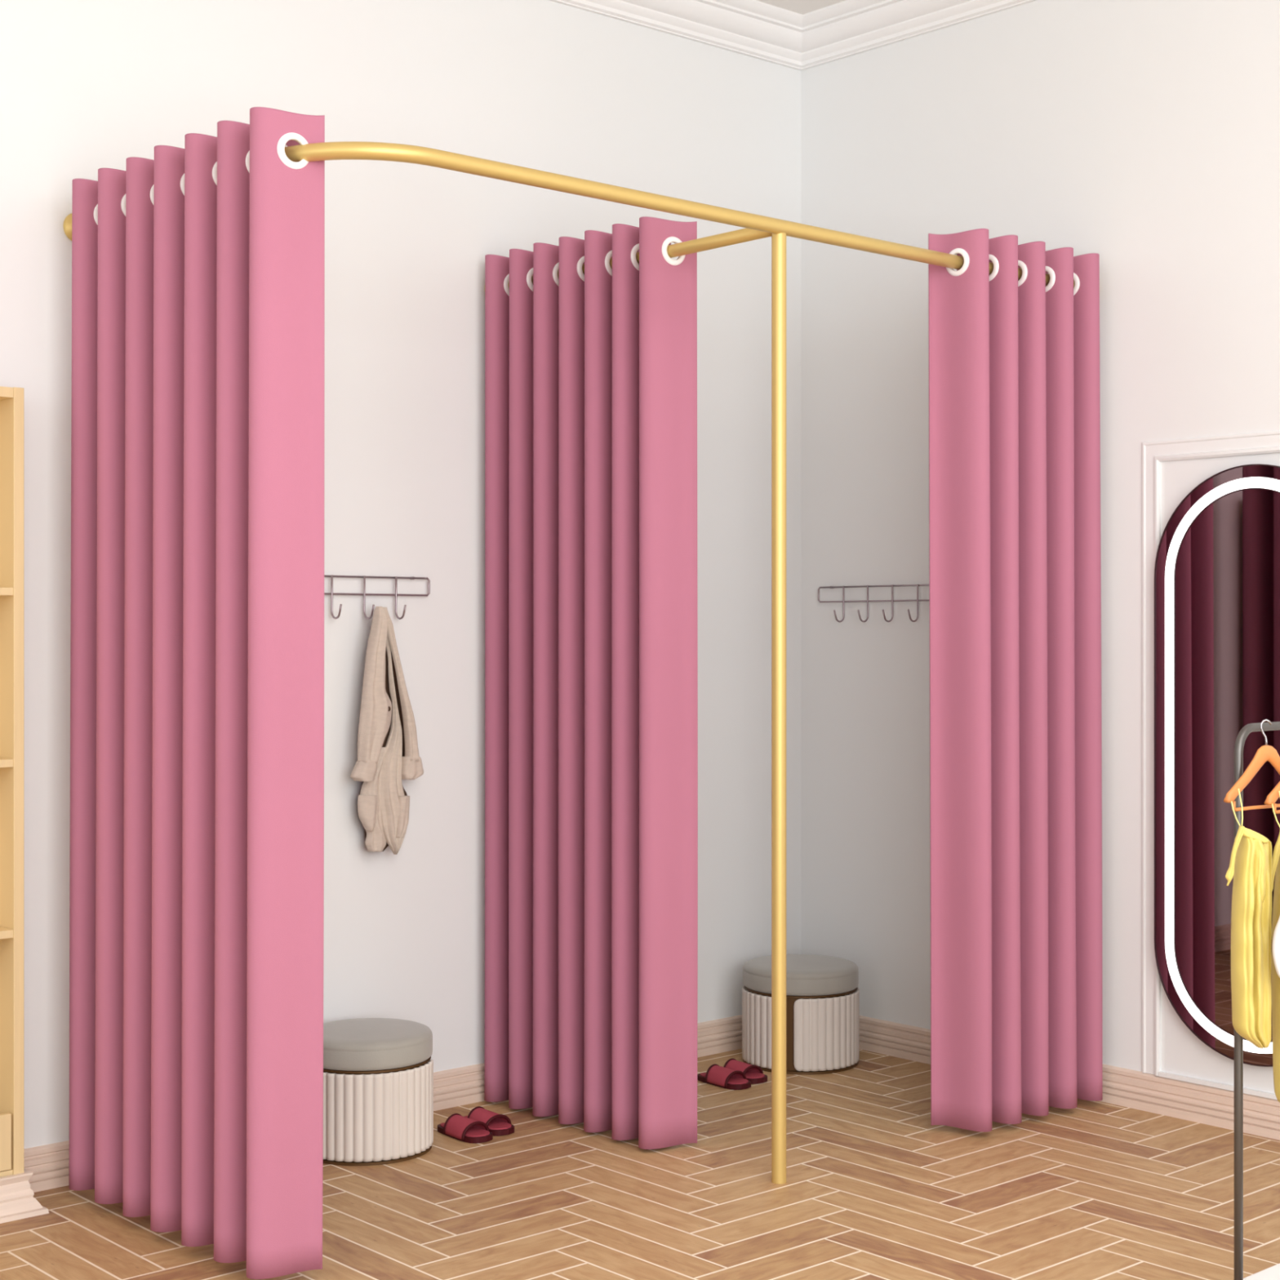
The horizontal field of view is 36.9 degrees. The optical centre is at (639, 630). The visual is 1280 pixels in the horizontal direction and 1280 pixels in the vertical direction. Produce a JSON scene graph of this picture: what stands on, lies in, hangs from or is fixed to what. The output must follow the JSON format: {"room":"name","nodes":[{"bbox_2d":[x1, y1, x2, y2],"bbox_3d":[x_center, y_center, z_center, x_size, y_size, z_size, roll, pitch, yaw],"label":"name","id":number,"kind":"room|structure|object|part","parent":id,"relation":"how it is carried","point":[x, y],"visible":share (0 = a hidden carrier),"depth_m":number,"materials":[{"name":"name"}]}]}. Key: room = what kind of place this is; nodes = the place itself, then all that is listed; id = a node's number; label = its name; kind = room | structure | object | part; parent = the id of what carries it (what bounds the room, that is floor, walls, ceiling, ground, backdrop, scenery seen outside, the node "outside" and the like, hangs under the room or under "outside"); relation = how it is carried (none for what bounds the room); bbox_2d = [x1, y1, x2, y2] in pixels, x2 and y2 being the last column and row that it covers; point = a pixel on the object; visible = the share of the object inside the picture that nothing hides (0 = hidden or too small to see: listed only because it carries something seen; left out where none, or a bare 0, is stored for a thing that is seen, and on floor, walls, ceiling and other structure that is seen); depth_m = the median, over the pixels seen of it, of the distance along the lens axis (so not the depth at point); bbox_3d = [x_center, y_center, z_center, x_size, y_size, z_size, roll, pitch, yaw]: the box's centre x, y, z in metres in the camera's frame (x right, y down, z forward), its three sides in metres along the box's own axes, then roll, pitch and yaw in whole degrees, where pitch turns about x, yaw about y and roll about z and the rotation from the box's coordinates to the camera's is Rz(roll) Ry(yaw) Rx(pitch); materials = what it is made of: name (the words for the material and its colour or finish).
{"room":"clothing store","nodes":[
{"label":"clothing store","id":0,"kind":"room"},
{"bbox_2d":[0,0,800,1148],"bbox_3d":[-2.375,-0.314,3.700,7.612,3.228,0.150,0,0,-42],"label":"wall","id":1,"kind":"structure","parent":0,"point":[86,86],"depth_m":5.19,"materials":[{"name":"white paint"}]},
{"bbox_2d":[324,574,430,619],"bbox_3d":[-0.790,-0.087,4.967,0.626,0.116,0.064,0,0,-42],"label":"hook rack","id":2,"kind":"object","parent":1,"relation":"attached to","point":[331,593],"visible":0.63,"depth_m":5.04,"materials":[{"name":"silver metal"}]},
{"bbox_3d":[-0.801,-0.118,4.980,0.626,0.052,0.006,0,0,-42],"label":"wire frame","id":3,"kind":"part","parent":2,"relation":"part of","materials":[{"name":"silver metal"}]},
{"bbox_2d":[350,606,423,854],"bbox_3d":[-0.665,0.264,5.032,0.229,0.654,0.081,0,0,-42],"label":"coat","id":4,"kind":"object","parent":2,"relation":"hanging from","point":[388,751],"visible":1,"depth_m":5.03,"materials":[{"name":"brown fabric"}]},
{"bbox_3d":[-0.695,0.443,5.022,0.092,0.274,0.028,0,0,-42],"label":"panel","id":5,"kind":"part","parent":4,"relation":"part of","materials":[{"name":"beige fabric"}]},
{"bbox_3d":[-0.674,0.275,5.064,0.157,0.615,0.020,0,0,-42],"label":"panel","id":6,"kind":"part","parent":4,"relation":"part of","materials":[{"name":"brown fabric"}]},
{"bbox_3d":[-0.647,0.274,5.054,0.092,0.634,0.033,0,0,-42],"label":"panel","id":7,"kind":"part","parent":4,"relation":"part of","materials":[{"name":"beige fabric"}]},
{"bbox_2d":[23,1014,742,1192],"bbox_3d":[-2.319,1.250,3.637,7.612,0.100,0.018,0,0,-42],"label":"baseboard","id":8,"kind":"structure","parent":1,"relation":"attached to","point":[49,1164],"depth_m":5.24,"materials":[{"name":"brown wood"}]},
{"bbox_2d":[549,0,802,71],"bbox_3d":[-2.286,-1.864,3.599,7.612,0.128,0.118,0,0,-42],"label":"trim","id":9,"kind":"structure","parent":1,"relation":"attached to","point":[754,28],"depth_m":5.86,"materials":[{"name":"white paint"}]},
{"bbox_2d":[0,1048,1279,1279],"bbox_3d":[0.210,1.350,0.906,7.762,0.100,7.762,0,0,-42],"label":"floor","id":10,"kind":"structure","parent":0,"point":[873,1189],"depth_m":4.33,"materials":[{"name":"brown wood"}]},
{"bbox_2d":[0,386,48,1223],"bbox_3d":[-1.740,0.379,4.019,0.980,1.842,0.166,0,0,-42],"label":"bookcase","id":11,"kind":"object","parent":10,"relation":"on","point":[17,1201],"visible":1,"depth_m":4.28,"materials":[{"name":"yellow wood"}]},
{"bbox_3d":[-1.558,1.136,4.134,0.418,0.124,0.015,0,0,-42],"label":"drawer","id":12,"kind":"part","parent":11,"relation":"part of","materials":[{"name":"brown wood"}]},
{"bbox_3d":[-1.426,0.337,4.325,0.024,1.757,0.126,0,0,-42],"label":"panel","id":13,"kind":"part","parent":11,"relation":"part of","materials":[{"name":"brown wood"}]},
{"bbox_2d":[323,1017,433,1165],"bbox_3d":[-0.687,1.149,4.823,0.330,0.301,0.333,0,0,-13],"label":"stool","id":14,"kind":"object","parent":10,"relation":"on","point":[378,1073],"visible":0.78,"depth_m":4.68,"materials":[{"name":"white fabric"}]},
{"bbox_2d":[323,1017,432,1071],"bbox_3d":[-0.687,1.034,4.823,0.330,0.071,0.330,0,0,-13],"label":"seat cushion","id":15,"kind":"object","parent":14,"relation":"on","point":[361,1044],"depth_m":4.71,"materials":[{"name":"grey fabric"}]},
{"bbox_3d":[-0.666,1.184,4.733,0.329,0.212,0.150,0,0,-13],"label":"fluted panel","id":16,"kind":"part","parent":14,"relation":"part of","materials":[{"name":"white fabric"}]},
{"bbox_2d":[437,1113,493,1143],"bbox_3d":[-0.455,1.275,4.941,0.185,0.051,0.092,0,0,44],"label":"slipper","id":17,"kind":"object","parent":10,"relation":"on","point":[457,1126],"visible":1,"depth_m":4.91,"materials":[{"name":"red fabric"}]},
{"bbox_2d":[464,1106,514,1136],"bbox_3d":[-0.402,1.275,5.013,0.092,0.051,0.185,0,0,-44],"label":"slipper","id":18,"kind":"object","parent":10,"relation":"on","point":[498,1124],"visible":0.85,"depth_m":4.99,"materials":[{"name":"red fabric"}]},
{"bbox_2d":[62,141,1074,1183],"bbox_3d":[-0.040,0.157,4.915,2.508,2.286,1.138,0,0,-42],"label":"curtain rod","id":19,"kind":"object","parent":10,"relation":"on","point":[757,226],"visible":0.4,"depth_m":4.51,"materials":[{"name":"gold metal"}]},
{"bbox_2d":[69,106,324,1279],"bbox_3d":[-0.968,0.122,4.119,0.161,2.304,0.884,0,0,-42],"label":"curtain","id":20,"kind":"object","parent":19,"relation":"hanging from","point":[197,883],"visible":1,"depth_m":3.97,"materials":[{"name":"pink fabric"}]},
{"bbox_2d":[484,216,697,1149],"bbox_3d":[-0.141,0.130,5.054,0.151,2.320,0.717,0,0,-42],"label":"curtain","id":21,"kind":"object","parent":19,"relation":"hanging from","point":[591,613],"visible":0.98,"depth_m":4.96,"materials":[{"name":"pink fabric"}]},
{"bbox_3d":[-0.032,-0.950,4.930,0.032,0.032,1.086,0,0,-42],"label":"branch rail","id":22,"kind":"part","parent":19,"relation":"part of","materials":[{"name":"gold metal"}]},
{"bbox_3d":[-0.037,-0.950,4.910,2.469,0.035,1.109,0,0,-42],"label":"rail","id":23,"kind":"part","parent":19,"relation":"part of","materials":[{"name":"gold metal"}]},
{"bbox_3d":[0.328,0.179,4.526,0.035,2.242,0.035,0,0,-42],"label":"post","id":24,"kind":"part","parent":19,"relation":"part of","materials":[{"name":"gold metal"}]},
{"bbox_2d":[928,228,1102,1132],"bbox_3d":[1.010,0.126,5.114,0.569,2.312,0.154,0,0,-42],"label":"curtain","id":25,"kind":"object","parent":19,"relation":"hanging from","point":[1015,724],"visible":0.98,"depth_m":5.01,"materials":[{"name":"pink fabric"}]},
{"bbox_2d":[697,1063,751,1089],"bbox_3d":[0.239,1.275,5.507,0.185,0.051,0.092,0,0,44],"label":"slipper","id":26,"kind":"object","parent":10,"relation":"on","point":[716,1075],"visible":1,"depth_m":5.48,"materials":[{"name":"red"}]},
{"bbox_2d":[723,1057,767,1084],"bbox_3d":[0.291,1.275,5.579,0.092,0.051,0.185,0,0,-44],"label":"slipper","id":27,"kind":"object","parent":10,"relation":"on","point":[754,1073],"visible":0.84,"depth_m":5.55,"materials":[{"name":"red"}]},
{"bbox_2d":[742,954,859,1075],"bbox_3d":[0.485,1.149,5.790,0.351,0.301,0.348,0,0,18],"label":"stool","id":28,"kind":"object","parent":10,"relation":"on","point":[823,992],"visible":0.87,"depth_m":5.65,"materials":[{"name":"white fabric"}]},
{"bbox_3d":[0.393,1.184,5.819,0.159,0.212,0.347,0,0,18],"label":"fluted panel","id":29,"kind":"part","parent":28,"relation":"part of","materials":[{"name":"white fabric"}]},
{"bbox_2d":[742,954,858,995],"bbox_3d":[0.485,1.034,5.790,0.348,0.071,0.348,0,0,18],"label":"seat cushion","id":30,"kind":"object","parent":28,"relation":"on","point":[806,975],"depth_m":5.68,"materials":[{"name":"grey fabric"}]},
{"bbox_3d":[0.576,1.184,5.760,0.159,0.212,0.347,0,0,18],"label":"fluted panel","id":31,"kind":"part","parent":28,"relation":"part of","materials":[{"name":"white fabric"}]},
{"bbox_2d":[1234,721,1279,1279],"bbox_3d":[1.378,0.733,3.683,0.872,1.134,0.340,0,0,-42],"label":"clothes rack","id":32,"kind":"object","parent":10,"relation":"on","point":[1273,1273],"visible":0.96,"depth_m":3.39,"materials":[{"name":"grey metal"}]},
{"bbox_2d":[1223,719,1279,811],"bbox_3d":[1.112,0.236,3.402,0.230,0.160,0.014,0,0,-35],"label":"hanger","id":33,"kind":"object","parent":32,"relation":"hanging from","point":[1265,753],"visible":0.94,"depth_m":3.38,"materials":[{"name":"brown wood"}]},
{"bbox_2d":[1225,788,1271,1048],"bbox_3d":[1.053,0.497,3.314,0.067,0.449,0.081,0,0,32],"label":"dress","id":34,"kind":"object","parent":33,"relation":"hanging from","point":[1250,867],"visible":1,"depth_m":3.30,"materials":[{"name":"yellow fabric"}]},
{"bbox_2d":[1243,1263,1279,1279],"bbox_3d":[1.428,1.163,3.626,0.826,0.014,0.170,0,0,-42],"label":"shelf","id":35,"kind":"object","parent":32,"relation":"attached to","point":[1273,1273],"depth_m":3.44,"materials":[{"name":"white"}]},
{"bbox_2d":[1264,781,1279,813],"bbox_3d":[1.195,0.242,3.432,0.234,0.161,0.014,0,0,-34],"label":"hanger","id":36,"kind":"object","parent":32,"relation":"hanging from","point":[1273,795],"visible":1,"depth_m":3.37,"materials":[{"name":"brown wood"}]},
{"bbox_2d":[1271,791,1279,1102],"bbox_3d":[1.152,0.555,3.371,0.096,0.548,0.080,0,0,20],"label":"dress","id":37,"kind":"object","parent":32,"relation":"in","point":[1276,855],"visible":0.76,"depth_m":3.37,"materials":[{"name":"yellow fabric"}]},
{"bbox_2d":[1272,915,1279,977],"bbox_3d":[1.116,0.456,3.244,0.091,0.292,0.039,0,0,5],"label":"camisole","id":38,"kind":"object","parent":32,"relation":"hanging from","point":[1276,940],"visible":1,"depth_m":3.24,"materials":[{"name":"white fabric"}]},
{"bbox_2d":[756,0,845,14],"bbox_3d":[0.210,-1.978,0.906,7.762,0.100,7.762,0,0,-42],"label":"ceiling","id":39,"kind":"structure","parent":0,"point":[801,6],"depth_m":5.91,"materials":[{"name":"white paint"}]},
{"bbox_2d":[800,0,1279,1093],"bbox_3d":[3.054,-0.314,3.435,0.150,3.228,7.762,0,0,-42],"label":"wall","id":40,"kind":"structure","parent":0,"point":[1143,136],"depth_m":5.61,"materials":[{"name":"white paint"}]},
{"bbox_2d":[817,583,928,622],"bbox_3d":[0.760,-0.083,5.853,0.064,0.116,0.626,0,0,-42],"label":"hook rack","id":41,"kind":"object","parent":40,"relation":"attached to","point":[917,600],"visible":0.79,"depth_m":5.92,"materials":[{"name":"silver metal"}]},
{"bbox_3d":[0.774,-0.114,5.865,0.006,0.052,0.626,0,0,-42],"label":"wire frame","id":42,"kind":"part","parent":41,"relation":"part of","materials":[{"name":"silver metal"}]},
{"bbox_2d":[800,0,1036,71],"bbox_3d":[3.004,-1.864,3.290,0.118,0.128,7.612,0,0,-42],"label":"trim","id":43,"kind":"structure","parent":40,"relation":"attached to","point":[847,28],"depth_m":5.86,"materials":[{"name":"white paint"}]},
{"bbox_2d":[859,1015,1279,1140],"bbox_3d":[3.041,1.250,3.323,0.018,0.100,7.612,0,0,-42],"label":"baseboard","id":44,"kind":"structure","parent":40,"relation":"attached to","point":[1122,1086],"depth_m":5.17,"materials":[{"name":"brown wood"}]},
{"bbox_2d":[1142,430,1279,1099],"bbox_3d":[1.593,0.344,4.956,0.012,1.712,0.692,0,0,-42],"label":"trim","id":45,"kind":"structure","parent":40,"relation":"attached to","point":[1154,452],"depth_m":5.19,"materials":[{"name":"white paint"}]},
{"bbox_2d":[1154,463,1279,1066],"bbox_3d":[1.585,0.345,4.948,0.034,1.546,0.578,0,0,-42],"label":"wall mirror","id":46,"kind":"object","parent":40,"relation":"attached to","point":[1217,567],"visible":0.94,"depth_m":5.03,"materials":[{"name":"black mirror"}]}
]}

